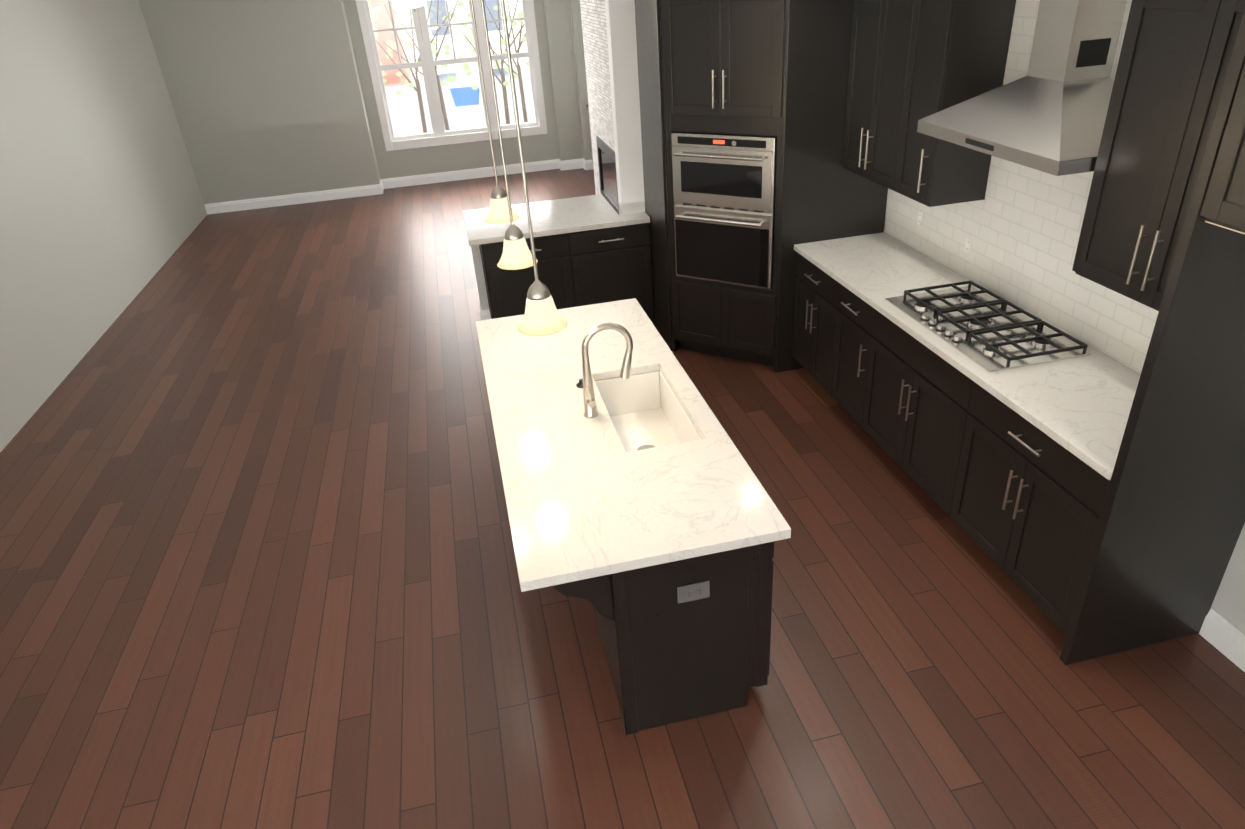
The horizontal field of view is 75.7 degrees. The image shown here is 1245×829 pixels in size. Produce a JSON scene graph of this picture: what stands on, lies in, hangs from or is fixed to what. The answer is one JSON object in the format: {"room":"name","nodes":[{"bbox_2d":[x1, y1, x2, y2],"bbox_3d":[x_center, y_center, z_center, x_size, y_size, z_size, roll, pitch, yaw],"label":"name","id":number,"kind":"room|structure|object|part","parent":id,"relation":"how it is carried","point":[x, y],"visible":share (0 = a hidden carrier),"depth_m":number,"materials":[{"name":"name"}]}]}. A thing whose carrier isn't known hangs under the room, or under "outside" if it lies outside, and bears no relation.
{"room":"kitchen","nodes":[
{"label":"kitchen","id":0,"kind":"room"},
{"bbox_2d":[0,0,206,451],"bbox_3d":[-4.084,-0.384,3.712,0.140,2.740,14.750,-10,30,-9],"label":"wall","id":1,"kind":"structure","parent":0,"point":[103,213],"depth_m":7.12,"materials":[{"name":"grey paint"}]},
{"bbox_2d":[138,0,380,203],"bbox_3d":[-4.642,-4.144,10.385,2.420,2.740,0.440,-10,30,-9],"label":"wall","id":2,"kind":"structure","parent":0,"point":[266,98],"depth_m":10.20,"materials":[{"name":"grey paint"}]},
{"bbox_2d":[204,158,1244,671],"bbox_3d":[-1.044,0.173,4.975,6.000,0.135,15.050,-10,30,-9],"label":"baseboard","id":3,"kind":"structure","parent":2,"relation":"attached to","point":[1222,636],"depth_m":10.88,"materials":[{"name":"white wood"}]},
{"bbox_2d":[343,0,558,178],"bbox_3d":[-2.256,-4.621,10.911,2.550,2.740,0.140,-10,30,-9],"label":"wall","id":4,"kind":"structure","parent":0,"point":[437,159],"depth_m":11.25,"materials":[{"name":"grey paint"}]},
{"bbox_2d":[355,0,547,150],"bbox_3d":[-2.249,-4.741,10.806,2.260,2.040,0.130,-10,30,-9],"label":"window","id":5,"kind":"structure","parent":4,"relation":"in","point":[427,63],"depth_m":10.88,"materials":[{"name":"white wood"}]},
{"bbox_2d":[370,0,533,135],"bbox_3d":[-2.258,-4.763,10.838,1.976,1.748,0.004,-10,30,-9],"label":"window panel","id":6,"kind":"object","parent":5,"relation":"in","point":[449,65],"depth_m":10.85,"materials":[{"name":"clear glass"}]},
{"bbox_2d":[471,245,488,309],"bbox_3d":[-0.649,-1.256,6.674,1.150,0.883,0.115,-10,30,-9],"label":"wall","id":7,"kind":"structure","parent":0,"point":[480,278],"depth_m":6.55,"materials":[{"name":"white paint"}]},
{"bbox_2d":[543,0,582,160],"bbox_3d":[-0.838,-4.821,11.078,0.330,2.740,0.290,-10,30,-9],"label":"wall","id":8,"kind":"structure","parent":0,"point":[558,20],"depth_m":11.02,"materials":[{"name":"grey paint"}]},
{"bbox_2d":[570,0,591,159],"bbox_3d":[-0.403,-4.856,11.082,0.530,2.740,0.440,-10,30,-9],"label":"wall","id":9,"kind":"structure","parent":0,"point":[575,7],"depth_m":10.93,"materials":[{"name":"grey paint"}]},
{"bbox_2d":[0,168,1244,828],"bbox_3d":[-1.022,0.073,5.364,6.600,0.080,16.200,-10,30,-9],"label":"floor","id":10,"kind":"structure","parent":0,"point":[258,566],"depth_m":3.67,"materials":[{"name":"brown wood"}]},
{"bbox_2d":[480,234,586,318],"bbox_3d":[-0.723,-1.055,6.330,0.702,0.884,0.620,-10,30,-9],"label":"base cabinet","id":11,"kind":"object","parent":10,"relation":"on","point":[559,264],"depth_m":6.00,"materials":[{"name":"black wood"}]},
{"bbox_2d":[463,194,649,245],"bbox_3d":[-0.541,-1.537,6.216,1.347,0.040,0.840,-10,30,-9],"label":"countertop","id":12,"kind":"structure","parent":11,"relation":"on","point":[591,212],"depth_m":6.05,"materials":[{"name":"white stone"}]},
{"bbox_2d":[580,582,591,604],"bbox_3d":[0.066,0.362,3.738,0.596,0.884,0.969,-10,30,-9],"label":"base cabinet","id":13,"kind":"object","parent":10,"relation":"on","point":[583,585],"depth_m":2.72,"materials":[{"name":"black wood"}]},
{"bbox_2d":[579,226,632,304],"bbox_3d":[-0.255,-1.134,6.406,0.497,0.884,0.620,-10,30,-9],"label":"base cabinet","id":14,"kind":"object","parent":10,"relation":"on","point":[592,249],"depth_m":6.08,"materials":[{"name":"black wood"}]},
{"bbox_2d":[634,0,676,351],"bbox_3d":[0.488,-1.684,5.700,0.528,2.440,0.528,-10,30,-9],"label":"tall cabinet","id":15,"kind":"object","parent":10,"relation":"on","point":[657,171],"depth_m":5.55,"materials":[{"name":"black wood"}]},
{"bbox_2d":[588,542,773,734],"bbox_3d":[0.211,0.672,3.175,0.596,0.884,0.585,-10,30,-9],"label":"base cabinet","id":16,"kind":"object","parent":10,"relation":"on","point":[669,661],"depth_m":2.93,"materials":[{"name":"black wood"}]},
{"bbox_2d":[476,298,790,591],"bbox_3d":[-0.124,-0.062,3.543,0.910,0.068,2.220,-10,30,-9],"label":"countertop","id":17,"kind":"structure","parent":16,"relation":"on","point":[582,507],"depth_m":3.03,"materials":[{"name":"white stone"}]},
{"bbox_3d":[-0.183,-0.146,3.657,0.060,0.027,0.059,-10,30,-9],"label":"air switch button","id":18,"kind":"part","parent":17,"relation":"part of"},
{"bbox_2d":[581,322,632,417],"bbox_3d":[-0.060,-0.183,3.320,0.234,0.408,0.098,-10,30,-9],"label":"gooseneck faucet","id":19,"kind":"object","parent":17,"relation":"on","point":[589,402],"visible":1,"depth_m":3.31,"materials":[{"name":"silver metal"}]},
{"bbox_2d":[595,371,700,451],"bbox_3d":[0.104,0.080,3.552,0.346,0.213,0.736,-10,30,-9],"label":"undermount sink","id":20,"kind":"object","parent":17,"relation":"in","point":[645,410],"visible":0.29,"depth_m":3.81,"materials":[{"name":"white ceramic"}]},
{"bbox_2d":[677,581,709,603],"bbox_3d":[0.250,0.625,2.812,0.116,0.072,0.007,-10,30,-9],"label":"outlet","id":21,"kind":"object","parent":16,"relation":"attached to","point":[692,592],"visible":1,"depth_m":2.81,"materials":[{"name":"grey plastic"}]},
{"bbox_2d":[686,277,756,295],"bbox_3d":[0.711,-1.385,5.380,0.536,1.000,0.536,-10,30,-9],"label":"base cabinet","id":22,"kind":"object","parent":10,"relation":"on","point":[705,287],"depth_m":5.61,"materials":[{"name":"black wood"}]},
{"bbox_2d":[672,131,776,288],"bbox_3d":[0.659,-1.342,5.310,0.720,0.980,0.154,14,35,29],"label":"double wall oven","id":23,"kind":"object","parent":22,"relation":"in","point":[724,187],"visible":0.96,"depth_m":5.26,"materials":[{"name":"silver metal"}]},
{"bbox_2d":[670,276,773,365],"bbox_3d":[0.708,-0.643,5.702,0.570,0.605,0.570,-10,30,-9],"label":"base cabinet","id":24,"kind":"object","parent":10,"relation":"on","point":[734,325],"depth_m":5.71,"materials":[{"name":"black wood"}]},
{"bbox_2d":[770,0,857,371],"bbox_3d":[1.178,-1.510,5.306,0.529,2.440,0.508,-10,30,-9],"label":"tall cabinet","id":25,"kind":"object","parent":10,"relation":"on","point":[779,69],"depth_m":4.93,"materials":[{"name":"black wood"}]},
{"bbox_2d":[792,232,1140,634],"bbox_3d":[1.756,-0.103,4.299,0.667,0.920,2.785,-10,30,-9],"label":"base cabinet","id":26,"kind":"object","parent":10,"relation":"on","point":[1009,472],"depth_m":3.69,"materials":[{"name":"black wood"}]},
{"bbox_2d":[885,280,1090,372],"bbox_3d":[1.761,-0.462,3.948,0.510,0.046,0.920,-10,30,-9],"label":"gas cooktop","id":27,"kind":"object","parent":26,"relation":"on","point":[983,330],"visible":1,"depth_m":3.86,"materials":[{"name":"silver metal"}]},
{"bbox_2d":[1059,12,1244,664],"bbox_3d":[2.119,0.131,2.301,0.677,2.440,1.006,-10,30,-9],"label":"panel","id":28,"kind":"object","parent":10,"relation":"on","point":[1171,522],"visible":1,"depth_m":2.80,"materials":[{"name":"black wood"}]},
{"bbox_2d":[605,0,671,319],"bbox_3d":[0.769,-2.075,6.046,1.670,2.740,0.120,-10,30,-9],"label":"wall","id":29,"kind":"structure","parent":0,"point":[622,43],"depth_m":5.71,"materials":[{"name":"white paint"}]},
{"bbox_2d":[658,0,781,139],"bbox_3d":[0.596,-2.134,4.852,0.570,0.835,0.570,-10,30,-9],"label":"upper cabinet","id":30,"kind":"object","parent":0,"relation":"attached to","point":[721,59],"depth_m":4.86,"materials":[{"name":"black wood"}]},
{"bbox_2d":[884,188,1244,634],"bbox_3d":[2.618,0.164,1.874,0.140,2.740,8.150,-10,30,-9],"label":"wall","id":31,"kind":"structure","parent":0,"point":[1228,604],"depth_m":3.17,"materials":[{"name":"white paint"}]},
{"bbox_2d":[842,0,901,186],"bbox_3d":[1.592,-1.871,4.498,0.347,1.070,0.710,-10,30,-9],"label":"upper cabinet","id":32,"kind":"object","parent":31,"relation":"attached to","point":[876,31],"depth_m":4.55,"materials":[{"name":"black wood"}]},
{"bbox_2d":[886,0,1015,206],"bbox_3d":[1.686,-1.669,4.132,0.347,1.070,0.384,-10,30,-9],"label":"upper cabinet","id":33,"kind":"object","parent":31,"relation":"attached to","point":[912,63],"depth_m":4.04,"materials":[{"name":"black wood"}]},
{"bbox_2d":[884,0,1158,372],"bbox_3d":[1.989,-1.345,3.676,0.009,1.816,2.781,-10,30,-9],"label":"tile backsplash","id":34,"kind":"structure","parent":31,"relation":"attached to","point":[1020,226],"depth_m":3.90,"materials":[{"name":"white tile"}]},
{"bbox_2d":[917,211,922,224],"bbox_3d":[1.809,-1.193,4.868,0.007,0.075,0.045,-10,30,-9],"label":"outlet","id":35,"kind":"object","parent":34,"relation":"attached to","point":[920,218],"visible":1,"depth_m":4.86,"materials":[{"name":"white plastic"}]},
{"bbox_2d":[964,238,971,252],"bbox_3d":[1.920,-0.940,4.451,0.007,0.075,0.045,-10,30,-9],"label":"outlet","id":36,"kind":"object","parent":34,"relation":"attached to","point":[968,245],"visible":1,"depth_m":4.45,"materials":[{"name":"white plastic"}]},
{"bbox_2d":[917,0,1126,175],"bbox_3d":[1.753,-1.597,3.286,0.488,0.960,1.000,-10,30,-9],"label":"range hood","id":37,"kind":"object","parent":34,"relation":"attached to","point":[1047,113],"visible":0.94,"depth_m":3.27,"materials":[{"name":"silver metal"}]},
{"bbox_2d":[1072,0,1244,310],"bbox_3d":[2.046,-0.898,2.731,0.347,1.070,0.715,-10,30,-9],"label":"upper cabinet","id":38,"kind":"object","parent":31,"relation":"attached to","point":[1175,57],"depth_m":2.79,"materials":[{"name":"black wood"}]},
{"bbox_3d":[-1.204,-2.372,3.971,6.600,0.080,16.200,-10,30,-9],"label":"ceiling","id":39,"kind":"structure","parent":0,"visible":0},
{"bbox_2d":[400,0,425,37],"bbox_3d":[-2.071,-4.095,7.917,1.298,0.713,1.235,-10,30,-9],"label":"ceiling fan light","id":40,"kind":"object","parent":39,"relation":"hanging from","point":[414,4],"visible":1,"depth_m":7.81,"materials":[{"name":"white glass"}]},
{"bbox_2d":[470,0,518,223],"bbox_3d":[-0.602,-1.413,3.473,0.162,1.165,0.162,-10,30,-9],"label":"pendant light","id":41,"kind":"object","parent":39,"relation":"hanging from","point":[498,213],"visible":0.92,"depth_m":3.67,"materials":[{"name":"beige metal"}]},
{"bbox_2d":[481,0,537,269],"bbox_3d":[-0.455,-1.097,2.900,0.162,1.165,0.162,-10,30,-9],"label":"pendant light","id":42,"kind":"object","parent":39,"relation":"hanging from","point":[516,254],"visible":1,"depth_m":3.10,"materials":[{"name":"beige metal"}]},
{"bbox_2d":[500,0,566,335],"bbox_3d":[-0.298,-0.784,2.329,0.162,1.165,0.162,-10,30,-9],"label":"pendant light","id":43,"kind":"object","parent":39,"relation":"hanging from","point":[542,317],"visible":1,"depth_m":2.53,"materials":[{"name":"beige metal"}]},
{"bbox_3d":[0.159,-3.203,8.106,0.650,2.740,1.850,-10,30,-9],"label":"wall","id":44,"kind":"structure","parent":0,"visible":0},
{"bbox_2d":[580,0,618,214],"bbox_3d":[-0.175,-3.092,8.081,0.040,2.615,1.850,-10,30,-9],"label":"stone fireplace","id":45,"kind":"object","parent":44,"relation":"attached to","point":[594,28],"visible":0.4,"depth_m":8.24,"materials":[{"name":"white stone"}]}
]}

